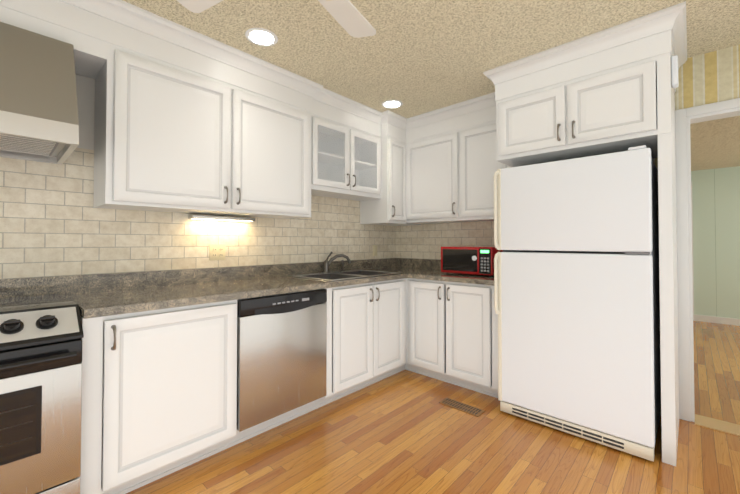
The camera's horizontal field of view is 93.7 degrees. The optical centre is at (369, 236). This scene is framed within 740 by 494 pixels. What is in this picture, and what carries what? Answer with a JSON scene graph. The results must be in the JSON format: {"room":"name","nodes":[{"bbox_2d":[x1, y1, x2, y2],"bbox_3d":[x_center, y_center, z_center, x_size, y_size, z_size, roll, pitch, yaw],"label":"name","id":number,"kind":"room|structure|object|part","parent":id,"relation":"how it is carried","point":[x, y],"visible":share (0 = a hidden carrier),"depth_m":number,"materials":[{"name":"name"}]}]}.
{"room":"kitchen","nodes":[
{"label":"kitchen","id":0,"kind":"room"},
{"bbox_2d":[75,74,94,149],"bbox_3d":[-1.304,0.014,2.424,0.120,2.455,4.840,-1,-1,43],"label":"wall","id":1,"kind":"structure","parent":0,"point":[85,88],"depth_m":1.99,"materials":[{"name":"white paint"}]},
{"bbox_2d":[0,0,111,83],"bbox_3d":[-1.869,-1.017,1.492,0.320,0.185,1.140,-1,-1,43],"label":"upper cabinet","id":2,"kind":"object","parent":1,"relation":"attached to","point":[90,36],"depth_m":1.70,"materials":[{"name":"white paint"}]},
{"bbox_2d":[0,22,78,164],"bbox_3d":[-1.746,-0.662,1.433,0.572,0.518,0.772,-1,-1,43],"label":"range hood","id":3,"kind":"object","parent":2,"relation":"attached to","point":[39,121],"visible":1,"depth_m":1.50,"materials":[{"name":"silver metal"}]},
{"bbox_2d":[188,214,254,221],"bbox_3d":[-1.059,-0.131,2.510,0.085,0.029,0.455,-1,-1,43],"label":"under-cabinet light","id":4,"kind":"object","parent":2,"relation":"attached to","point":[215,217],"visible":1,"depth_m":2.46,"materials":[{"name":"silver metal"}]},
{"bbox_2d":[671,55,678,87],"bbox_3d":[1.702,-0.918,1.936,0.029,0.162,0.070,-1,-1,43],"label":"box","id":5,"kind":"object","parent":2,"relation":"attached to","point":[674,73],"visible":1,"depth_m":1.91,"materials":[{"name":"white"}]},
{"bbox_2d":[0,148,395,278],"bbox_3d":[-1.036,-0.073,2.620,0.008,0.835,3.950,-1,-1,43],"label":"wall tile","id":6,"kind":"structure","parent":1,"relation":"attached to","point":[53,222],"depth_m":2.12,"materials":[{"name":"tile"}]},
{"bbox_2d":[209,244,225,260],"bbox_3d":[-1.110,0.115,2.526,0.008,0.116,0.116,-1,-1,43],"label":"electrical outlet plate","id":7,"kind":"object","parent":6,"relation":"attached to","point":[216,251],"visible":1,"depth_m":2.52,"materials":[{"name":"beige plastic"}]},
{"bbox_2d":[123,0,739,117],"bbox_3d":[2.151,-1.260,2.037,5.740,0.080,8.940,-1,-1,43],"label":"ceiling","id":8,"kind":"structure","parent":0,"point":[416,57],"depth_m":2.09,"materials":[{"name":"beige paint"}]},
{"bbox_2d":[245,28,277,45],"bbox_3d":[-0.662,-1.215,2.121,0.192,0.006,0.192,-1,-1,43],"label":"recessed light","id":9,"kind":"object","parent":8,"relation":"in","point":[261,36],"visible":1,"depth_m":2.11,"materials":[{"name":"white glass"}]},
{"bbox_2d":[177,0,375,37],"bbox_3d":[-0.274,-1.067,1.125,0.841,0.334,0.841,0,-1,-17],"label":"ceiling fan","id":10,"kind":"object","parent":8,"relation":"hanging from","point":[349,17],"visible":1,"depth_m":1.43,"materials":[{"name":"white wood"}]},
{"bbox_2d":[382,100,402,107],"bbox_3d":[0.202,-1.199,3.148,0.192,0.006,0.192,-1,-1,43],"label":"recessed light","id":11,"kind":"object","parent":8,"relation":"in","point":[392,104],"visible":1,"depth_m":3.14,"materials":[{"name":"white glass"}]},
{"bbox_2d":[126,321,739,493],"bbox_3d":[2.151,1.264,1.996,5.740,0.060,8.940,-1,-1,43],"label":"floor","id":12,"kind":"structure","parent":0,"point":[405,431],"depth_m":1.97,"materials":[{"name":"brown wood"}]},
{"bbox_2d":[0,293,83,493],"bbox_3d":[-1.665,0.761,1.359,0.715,0.926,0.760,-1,-1,43],"label":"range","id":13,"kind":"object","parent":12,"relation":"on","point":[41,336],"visible":1,"depth_m":1.36,"materials":[{"name":"silver metal"}]},
{"bbox_2d":[80,299,243,493],"bbox_3d":[-1.217,0.797,1.944,0.619,0.874,0.697,-1,-1,43],"label":"base cabinet","id":14,"kind":"object","parent":12,"relation":"on","point":[159,393],"depth_m":1.69,"materials":[{"name":"white paint"}]},
{"bbox_2d":[0,258,493,318],"bbox_3d":[-0.489,0.290,2.100,1.490,0.140,3.940,-1,-1,43],"label":"countertop","id":15,"kind":"structure","parent":14,"relation":"on","point":[98,295],"depth_m":2.18,"materials":[{"name":"grey stone"}]},
{"bbox_2d":[288,252,400,302],"bbox_3d":[-0.206,0.322,3.044,0.560,0.372,0.840,-1,-1,43],"label":"stainless steel sink","id":16,"kind":"object","parent":15,"relation":"in","point":[326,274],"visible":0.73,"depth_m":3.15,"materials":[{"name":"grey metal"}]},
{"bbox_2d":[441,246,502,275],"bbox_3d":[0.938,0.215,3.128,0.485,0.245,0.344,-1,-1,43],"label":"microwave","id":17,"kind":"object","parent":15,"relation":"on","point":[477,260],"visible":0.88,"depth_m":2.98,"materials":[{"name":"red"}]},
{"bbox_2d":[237,289,326,431],"bbox_3d":[-0.745,0.808,2.431,0.602,0.866,0.648,-1,-1,43],"label":"dishwasher","id":18,"kind":"object","parent":12,"relation":"on","point":[281,353],"visible":0.79,"depth_m":2.18,"materials":[{"name":"grey metal"}]},
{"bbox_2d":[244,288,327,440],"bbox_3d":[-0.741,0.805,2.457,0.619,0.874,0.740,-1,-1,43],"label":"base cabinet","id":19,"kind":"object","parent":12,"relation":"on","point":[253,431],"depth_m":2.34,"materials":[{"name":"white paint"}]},
{"bbox_2d":[328,278,407,403],"bbox_3d":[-0.191,0.814,3.039,0.633,0.874,0.984,-1,-1,43],"label":"base cabinet","id":20,"kind":"object","parent":12,"relation":"on","point":[368,322],"depth_m":2.79,"materials":[{"name":"white paint"}]},
{"bbox_2d":[408,278,497,397],"bbox_3d":[0.835,0.815,3.113,0.879,0.874,0.638,-1,-1,43],"label":"base cabinet","id":21,"kind":"object","parent":12,"relation":"on","point":[453,326],"depth_m":2.86,"materials":[{"name":"white paint"}]},
{"bbox_2d":[439,397,484,416],"bbox_3d":[0.666,1.240,2.528,0.310,0.006,0.110,-1,-1,43],"label":"floor vent","id":22,"kind":"object","parent":12,"relation":"in","point":[463,407],"visible":1,"depth_m":2.51,"materials":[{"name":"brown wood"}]},
{"bbox_2d":[494,132,678,465],"bbox_3d":[1.486,0.341,2.401,0.945,1.799,0.808,-1,-1,43],"label":"refrigerator","id":23,"kind":"object","parent":12,"relation":"on","point":[576,292],"depth_m":2.09,"materials":[{"name":"white metal"}]},
{"bbox_3d":[1.852,0.337,2.143,0.058,1.799,0.688,-1,-1,43],"label":"fridge enclosure panel","id":24,"kind":"part","parent":23,"relation":"part of","materials":[{"name":"white wood"}]},
{"bbox_2d":[695,414,739,435],"bbox_3d":[2.520,1.232,2.053,0.873,0.007,0.175,-1,-1,43],"label":"trim","id":25,"kind":"structure","parent":12,"relation":"on","point":[718,425],"depth_m":2.27,"materials":[{"name":"brown wood"}]},
{"bbox_2d":[652,44,739,370],"bbox_3d":[1.709,0.021,2.849,3.720,2.455,0.120,-1,-1,43],"label":"wall","id":26,"kind":"structure","parent":0,"point":[709,77],"depth_m":2.29,"materials":[{"name":"yellow paper"}]},
{"bbox_2d":[396,221,494,259],"bbox_3d":[0.865,0.094,3.542,1.522,0.530,0.008,-1,-1,43],"label":"wall tile","id":27,"kind":"structure","parent":26,"relation":"attached to","point":[425,241],"depth_m":3.67,"materials":[{"name":"tile"}]},
{"bbox_2d":[675,98,739,421],"bbox_3d":[2.532,0.180,2.083,1.027,2.111,0.156,-1,-1,43],"label":"door frame","id":28,"kind":"structure","parent":26,"relation":"attached to","point":[685,118],"depth_m":2.35,"materials":[{"name":"white wood"}]},
{"bbox_2d":[690,116,739,170],"bbox_3d":[4.122,-1.120,3.425,4.500,0.155,3.980,-1,-1,43],"label":"ceiling","id":29,"kind":"structure","parent":0,"point":[715,144],"depth_m":3.86,"materials":[{"name":"beige paint"}]},
{"bbox_2d":[691,166,739,318],"bbox_3d":[5.516,0.054,4.909,4.740,2.455,0.120,-1,-1,43],"label":"wall","id":30,"kind":"structure","parent":0,"point":[716,226],"depth_m":5.16,"materials":[{"name":"green paint"}]},
{"bbox_2d":[691,181,693,320],"bbox_3d":[4.610,0.224,5.651,0.960,2.140,0.020,-1,-1,43],"label":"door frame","id":31,"kind":"structure","parent":30,"relation":"attached to","point":[692,250],"depth_m":5.32,"materials":[{"name":"white wood"}]},
{"bbox_2d":[694,314,739,325],"bbox_3d":[5.470,1.233,4.841,4.500,0.095,0.014,-1,-1,43],"label":"baseboard","id":32,"kind":"structure","parent":30,"relation":"attached to","point":[719,320],"depth_m":5.13,"materials":[{"name":"white wood"}]}
]}

